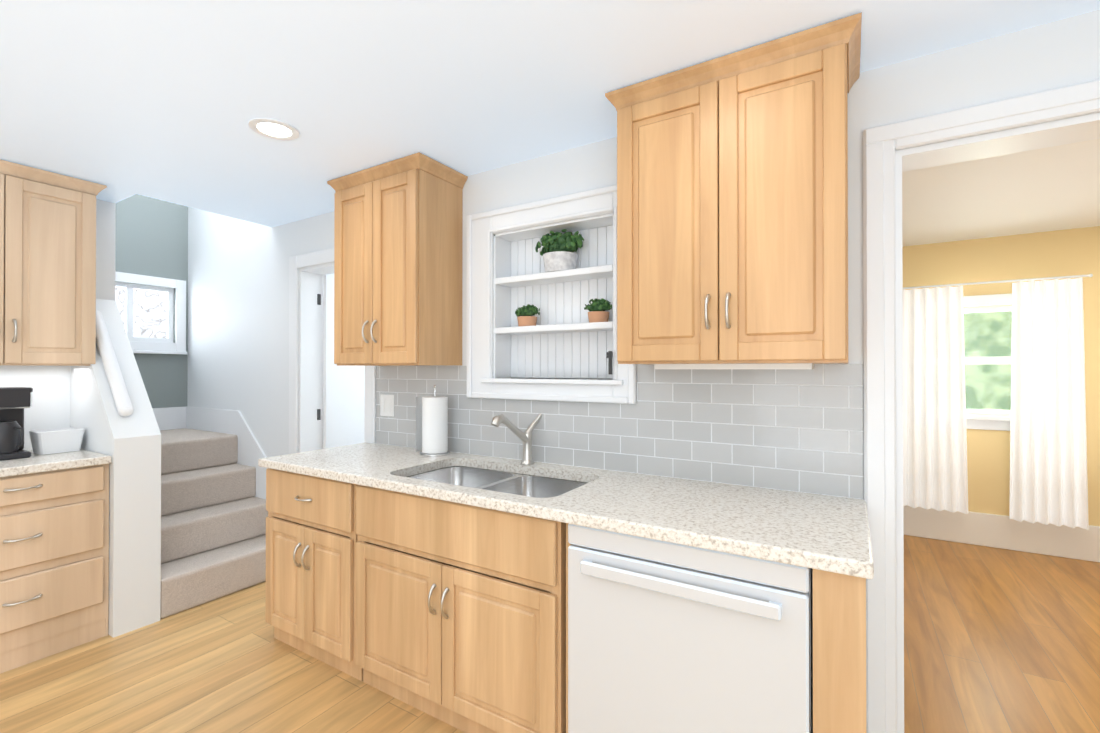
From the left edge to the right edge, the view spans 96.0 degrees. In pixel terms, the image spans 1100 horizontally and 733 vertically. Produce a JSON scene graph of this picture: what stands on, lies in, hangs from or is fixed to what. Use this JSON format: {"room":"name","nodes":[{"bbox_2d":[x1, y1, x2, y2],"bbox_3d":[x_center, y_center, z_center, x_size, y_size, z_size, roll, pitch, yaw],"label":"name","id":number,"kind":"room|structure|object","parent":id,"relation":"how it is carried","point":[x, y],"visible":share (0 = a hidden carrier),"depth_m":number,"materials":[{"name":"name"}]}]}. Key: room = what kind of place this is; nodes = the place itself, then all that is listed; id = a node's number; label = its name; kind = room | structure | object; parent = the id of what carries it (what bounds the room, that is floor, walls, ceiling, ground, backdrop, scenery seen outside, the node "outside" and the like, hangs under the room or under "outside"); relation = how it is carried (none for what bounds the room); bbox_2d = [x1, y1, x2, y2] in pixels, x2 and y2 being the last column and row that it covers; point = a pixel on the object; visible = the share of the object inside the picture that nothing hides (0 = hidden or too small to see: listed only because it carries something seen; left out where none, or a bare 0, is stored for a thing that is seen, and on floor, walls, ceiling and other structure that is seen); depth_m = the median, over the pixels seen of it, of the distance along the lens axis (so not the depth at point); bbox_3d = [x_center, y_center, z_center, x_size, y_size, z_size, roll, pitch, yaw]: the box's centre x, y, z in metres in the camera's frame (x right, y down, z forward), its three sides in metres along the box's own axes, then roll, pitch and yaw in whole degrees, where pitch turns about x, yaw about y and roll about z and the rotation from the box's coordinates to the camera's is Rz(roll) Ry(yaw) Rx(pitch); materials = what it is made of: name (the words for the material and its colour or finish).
{"room":"kitchen","nodes":[
{"label":"kitchen","id":0,"kind":"room"},
{"bbox_2d":[0,199,115,449],"bbox_3d":[-3.676,0.030,1.397,0.120,2.660,3.820,0,0,31],"label":"wall","id":1,"kind":"structure","parent":0,"point":[50,407],"depth_m":2.79,"materials":[{"name":"white paint"}]},
{"bbox_2d":[0,159,103,365],"bbox_3d":[-2.782,-0.497,2.443,0.324,0.982,0.748,0,0,31],"label":"upper cabinet","id":2,"kind":"object","parent":1,"relation":"attached to","point":[47,268],"depth_m":2.51,"materials":[{"name":"brown wood"}]},
{"bbox_2d":[70,299,160,637],"bbox_3d":[-2.417,0.483,2.748,0.630,1.769,0.200,0,0,31],"label":"wall","id":3,"kind":"structure","parent":0,"point":[130,445],"depth_m":2.61,"materials":[{"name":"white paint"}]},
{"bbox_2d":[96,310,132,416],"bbox_3d":[-2.407,-0.029,2.709,0.489,0.587,0.062,0,0,31],"label":"handrail","id":4,"kind":"object","parent":3,"relation":"attached to","point":[115,378],"visible":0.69,"depth_m":2.67,"materials":[{"name":"white wood"}]},
{"bbox_2d":[115,194,187,430],"bbox_3d":[-3.348,-0.277,3.772,0.120,3.300,0.980,0,0,31],"label":"wall","id":5,"kind":"structure","parent":0,"point":[151,236],"depth_m":3.98,"materials":[{"name":"grey paint"}]},
{"bbox_2d":[115,271,186,354],"bbox_3d":[-3.249,-0.409,3.836,0.105,0.615,0.730,0,0,31],"label":"window","id":6,"kind":"structure","parent":5,"relation":"in","point":[150,345],"depth_m":3.98,"materials":[{"name":"white wood"}]},
{"bbox_2d":[322,273,333,448],"bbox_3d":[-1.465,0.198,4.639,0.100,2.360,2.140,0,0,31],"label":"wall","id":7,"kind":"structure","parent":0,"point":[332,274],"depth_m":3.95,"materials":[{"name":"white paint"}]},
{"bbox_2d":[0,535,1099,732],"bbox_3d":[0.143,1.410,1.401,8.800,0.100,7.800,0,0,31],"label":"floor","id":8,"kind":"structure","parent":0,"point":[998,640],"depth_m":2.22,"materials":[{"name":"brown wood"}]},
{"bbox_2d":[0,464,108,673],"bbox_3d":[-2.662,0.928,2.368,0.599,0.876,0.692,0,0,31],"label":"base cabinet","id":9,"kind":"object","parent":8,"relation":"on","point":[54,562],"visible":0.98,"depth_m":2.32,"materials":[{"name":"brown wood"}]},
{"bbox_2d":[0,449,111,476],"bbox_3d":[-2.953,0.467,1.878,0.613,0.039,1.837,0,0,31],"label":"countertop","id":10,"kind":"structure","parent":9,"relation":"on","point":[35,463],"depth_m":2.37,"materials":[{"name":"stone"}]},
{"bbox_2d":[0,387,32,460],"bbox_3d":[-2.688,0.277,2.428,0.220,0.346,0.178,0,0,31],"label":"coffee maker","id":11,"kind":"object","parent":10,"relation":"on","point":[15,402],"visible":1,"depth_m":2.41,"materials":[{"name":"black plastic"}]},
{"bbox_2d":[29,427,84,454],"bbox_3d":[-2.607,0.391,2.620,0.170,0.118,0.184,0,0,31],"label":"basket","id":12,"kind":"object","parent":10,"relation":"on","point":[55,440],"visible":1,"depth_m":2.57,"materials":[{"name":"white fabric"}]},
{"bbox_2d":[160,428,267,617],"bbox_3d":[-2.569,0.941,3.410,1.579,0.860,0.778,0,0,31],"label":"stair steps","id":13,"kind":"structure","parent":8,"relation":"on","point":[214,513],"depth_m":3.17,"materials":[{"name":"carpet"}]},
{"bbox_2d":[265,468,364,682],"bbox_3d":[-0.937,0.929,2.519,0.752,0.876,0.609,0,0,31],"label":"base cabinet","id":14,"kind":"object","parent":8,"relation":"on","point":[315,603],"depth_m":2.24,"materials":[{"name":"brown wood"}]},
{"bbox_2d":[258,443,873,578],"bbox_3d":[-0.184,0.468,2.045,2.525,0.039,0.643,0,0,31],"label":"countertop","id":15,"kind":"structure","parent":14,"relation":"on","point":[828,533],"depth_m":1.61,"materials":[{"name":"stone"}]},
{"bbox_2d":[416,385,449,456],"bbox_3d":[-0.592,0.273,2.543,0.160,0.355,0.156,0,0,31],"label":"paper towel","id":16,"kind":"object","parent":15,"relation":"on","point":[431,426],"visible":1,"depth_m":2.49,"materials":[{"name":"white paper"}]},
{"bbox_2d":[407,466,586,497],"bbox_3d":[-0.238,0.589,2.061,0.840,0.200,0.465,0,0,31],"label":"sink basin","id":17,"kind":"object","parent":15,"relation":"in","point":[517,484],"visible":0.19,"depth_m":2.21,"materials":[{"name":"silver metal"}]},
{"bbox_2d":[491,413,541,464],"bbox_3d":[-0.144,0.329,2.239,0.098,0.240,0.298,0,0,31],"label":"faucet","id":18,"kind":"object","parent":15,"relation":"on","point":[525,437],"visible":0.98,"depth_m":2.28,"materials":[{"name":"silver metal"}]},
{"bbox_2d":[365,486,568,732],"bbox_3d":[-0.266,0.927,2.112,1.122,0.876,0.609,0,0,31],"label":"base cabinet","id":19,"kind":"object","parent":8,"relation":"on","point":[454,614],"depth_m":1.78,"materials":[{"name":"brown wood"}]},
{"bbox_2d":[569,544,865,732],"bbox_3d":[0.508,0.924,1.643,0.900,0.876,0.609,0,0,31],"label":"base cabinet","id":20,"kind":"object","parent":8,"relation":"on","point":[839,600],"depth_m":1.18,"materials":[{"name":"brown wood"}]},
{"bbox_2d":[568,524,812,732],"bbox_3d":[0.492,0.919,1.622,0.674,0.860,0.645,0,0,31],"label":"dishwasher","id":21,"kind":"object","parent":20,"relation":"in","point":[666,637],"visible":0.81,"depth_m":1.36,"materials":[{"name":"white metal"}]},
{"bbox_2d":[0,0,1099,246],"bbox_3d":[0.199,-1.495,1.383,8.670,1.090,7.800,0,0,31],"label":"ceiling","id":22,"kind":"structure","parent":0,"point":[166,100],"depth_m":1.75,"materials":[{"name":"white paint"}]},
{"bbox_2d":[248,118,299,140],"bbox_3d":[-1.155,-0.992,2.077,0.190,0.008,0.190,0,0,31],"label":"recessed light","id":23,"kind":"object","parent":22,"relation":"in","point":[274,129],"visible":1,"depth_m":2.07,"materials":[{"name":"white"}]},
{"bbox_2d":[187,9,1099,496],"bbox_3d":[0.603,-0.286,2.044,8.670,3.300,0.160,0,0,31],"label":"wall","id":24,"kind":"structure","parent":0,"point":[237,313],"depth_m":2.47,"materials":[{"name":"white paint"}]},
{"bbox_2d":[152,406,266,498],"bbox_3d":[-2.607,0.851,3.434,1.492,1.040,0.778,0,0,31],"label":"trim","id":25,"kind":"structure","parent":24,"relation":"attached to","point":[250,450],"depth_m":3.82,"materials":[{"name":"white wood"}]},
{"bbox_2d":[317,294,320,419],"bbox_3d":[-1.606,0.309,3.441,0.002,1.625,0.025,0,0,31],"label":"hinge","id":26,"kind":"object","parent":24,"relation":"attached to","point":[318,303],"visible":0.67,"depth_m":3.44,"materials":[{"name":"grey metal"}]},
{"bbox_2d":[289,248,375,453],"bbox_3d":[-1.361,0.311,3.219,0.866,2.118,0.180,0,0,31],"label":"door frame","id":27,"kind":"structure","parent":24,"relation":"attached to","point":[305,349],"depth_m":3.35,"materials":[{"name":"white wood"}]},
{"bbox_2d":[323,275,364,448],"bbox_3d":[-1.385,0.363,3.772,0.035,2.000,0.738,0,0,31],"label":"bathroom door","id":28,"kind":"structure","parent":24,"relation":"in","point":[343,405],"depth_m":3.53,"materials":[{"name":"white wood"}]},
{"bbox_2d":[327,152,467,365],"bbox_3d":[-0.814,-0.496,2.598,0.686,0.982,0.358,0,0,31],"label":"upper cabinet","id":29,"kind":"object","parent":24,"relation":"attached to","point":[398,225],"visible":1,"depth_m":2.45,"materials":[{"name":"brown wood"}]},
{"bbox_2d":[467,184,636,403],"bbox_3d":[0.001,-0.309,2.370,0.914,0.936,0.184,0,0,31],"label":"wall niche","id":30,"kind":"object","parent":24,"relation":"attached to","point":[576,356],"depth_m":2.42,"materials":[{"name":"white wood"}]},
{"bbox_2d":[495,264,612,334],"bbox_3d":[0.032,-0.304,2.370,0.639,0.278,0.134,0,0,31],"label":"niche shelf","id":31,"kind":"object","parent":24,"relation":"attached to","point":[589,273],"visible":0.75,"depth_m":2.32,"materials":[{"name":"white wood"}]},
{"bbox_2d":[515,304,539,325],"bbox_3d":[-0.114,-0.250,2.455,0.138,0.111,0.100,0,0,31],"label":"plant","id":32,"kind":"object","parent":31,"relation":"on","point":[525,316],"visible":1,"depth_m":2.42,"materials":[{"name":"green plant"}]},
{"bbox_2d":[535,229,583,271],"bbox_3d":[0.049,-0.546,2.358,0.258,0.206,0.170,0,0,31],"label":"plant","id":33,"kind":"object","parent":31,"relation":"on","point":[559,249],"visible":1,"depth_m":2.30,"materials":[{"name":"green plant"}]},
{"bbox_2d":[584,298,611,322],"bbox_3d":[0.220,-0.253,2.252,0.145,0.114,0.100,0,0,31],"label":"plant","id":34,"kind":"object","parent":31,"relation":"on","point":[598,308],"visible":0.96,"depth_m":2.22,"materials":[{"name":"green plant"}]},
{"bbox_2d":[606,351,612,373],"bbox_3d":[0.256,-0.016,2.111,0.025,0.100,0.018,0,0,31],"label":"latch","id":35,"kind":"object","parent":24,"relation":"attached to","point":[609,355],"visible":1,"depth_m":2.11,"materials":[{"name":"grey metal"}]},
{"bbox_2d":[376,363,863,498],"bbox_3d":[0.015,0.229,2.299,2.433,0.472,0.006,0,0,31],"label":"tile backsplash","id":36,"kind":"structure","parent":24,"relation":"attached to","point":[798,430],"depth_m":1.97,"materials":[{"name":"grey tile"}]},
{"bbox_2d":[380,394,393,416],"bbox_3d":[-0.945,0.226,2.873,0.116,0.125,0.008,0,0,31],"label":"electrical outlet plate","id":37,"kind":"object","parent":36,"relation":"attached to","point":[386,405],"visible":1,"depth_m":2.87,"materials":[{"name":"white plastic"}]},
{"bbox_2d":[605,12,861,368],"bbox_3d":[0.620,-0.491,1.729,0.791,1.002,0.358,0,0,31],"label":"upper cabinet","id":38,"kind":"object","parent":24,"relation":"attached to","point":[732,210],"visible":1,"depth_m":1.58,"materials":[{"name":"brown wood"}]},
{"bbox_2d":[863,79,1099,732],"bbox_3d":[2.124,0.280,1.121,2.391,2.158,0.217,0,0,31],"label":"door frame","id":39,"kind":"structure","parent":24,"relation":"attached to","point":[885,164],"depth_m":1.62,"materials":[{"name":"white wood"}]},
{"bbox_2d":[902,226,1099,525],"bbox_3d":[3.542,0.193,3.756,5.420,2.360,0.160,0,0,31],"label":"wall","id":40,"kind":"structure","parent":0,"point":[1067,252],"depth_m":3.71,"materials":[{"name":"yellow paint"}]},
{"bbox_2d":[963,293,1011,430],"bbox_3d":[3.322,-0.032,3.838,0.880,1.030,0.170,0,0,31],"label":"window","id":41,"kind":"structure","parent":40,"relation":"in","point":[985,419],"depth_m":3.81,"materials":[{"name":"white"}]},
{"bbox_2d":[903,274,1092,288],"bbox_3d":[3.243,-0.627,3.720,1.173,0.026,0.022,0,0,31],"label":"curtain rod","id":42,"kind":"object","parent":40,"relation":"attached to","point":[1033,279],"visible":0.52,"depth_m":3.66,"materials":[{"name":"white metal"}]},
{"bbox_2d":[903,286,967,513],"bbox_3d":[2.967,0.250,3.882,0.476,1.728,0.064,0,0,31],"label":"curtain","id":43,"kind":"object","parent":42,"relation":"hanging from","point":[935,474],"visible":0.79,"depth_m":3.86,"materials":[{"name":"white fabric"}]},
{"bbox_2d":[1009,277,1088,529],"bbox_3d":[3.544,0.253,3.532,0.409,1.738,0.064,0,0,31],"label":"curtain","id":44,"kind":"object","parent":42,"relation":"hanging from","point":[1048,463],"visible":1,"depth_m":3.53,"materials":[{"name":"white fabric"}]},
{"bbox_2d":[903,505,1099,561],"bbox_3d":[4.142,1.245,3.293,3.680,0.250,0.020,0,0,31],"label":"baseboard","id":45,"kind":"structure","parent":40,"relation":"attached to","point":[1000,531],"depth_m":3.71,"materials":[{"name":"white wood"}]},
{"label":"outside","id":46,"kind":"structure","parent":0,"visible":0},
{"bbox_2d":[964,311,1011,409],"bbox_3d":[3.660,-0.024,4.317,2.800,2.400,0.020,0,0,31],"label":"foliage","id":47,"kind":"object","parent":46,"point":[991,405],"depth_m":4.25,"materials":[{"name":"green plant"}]}
]}

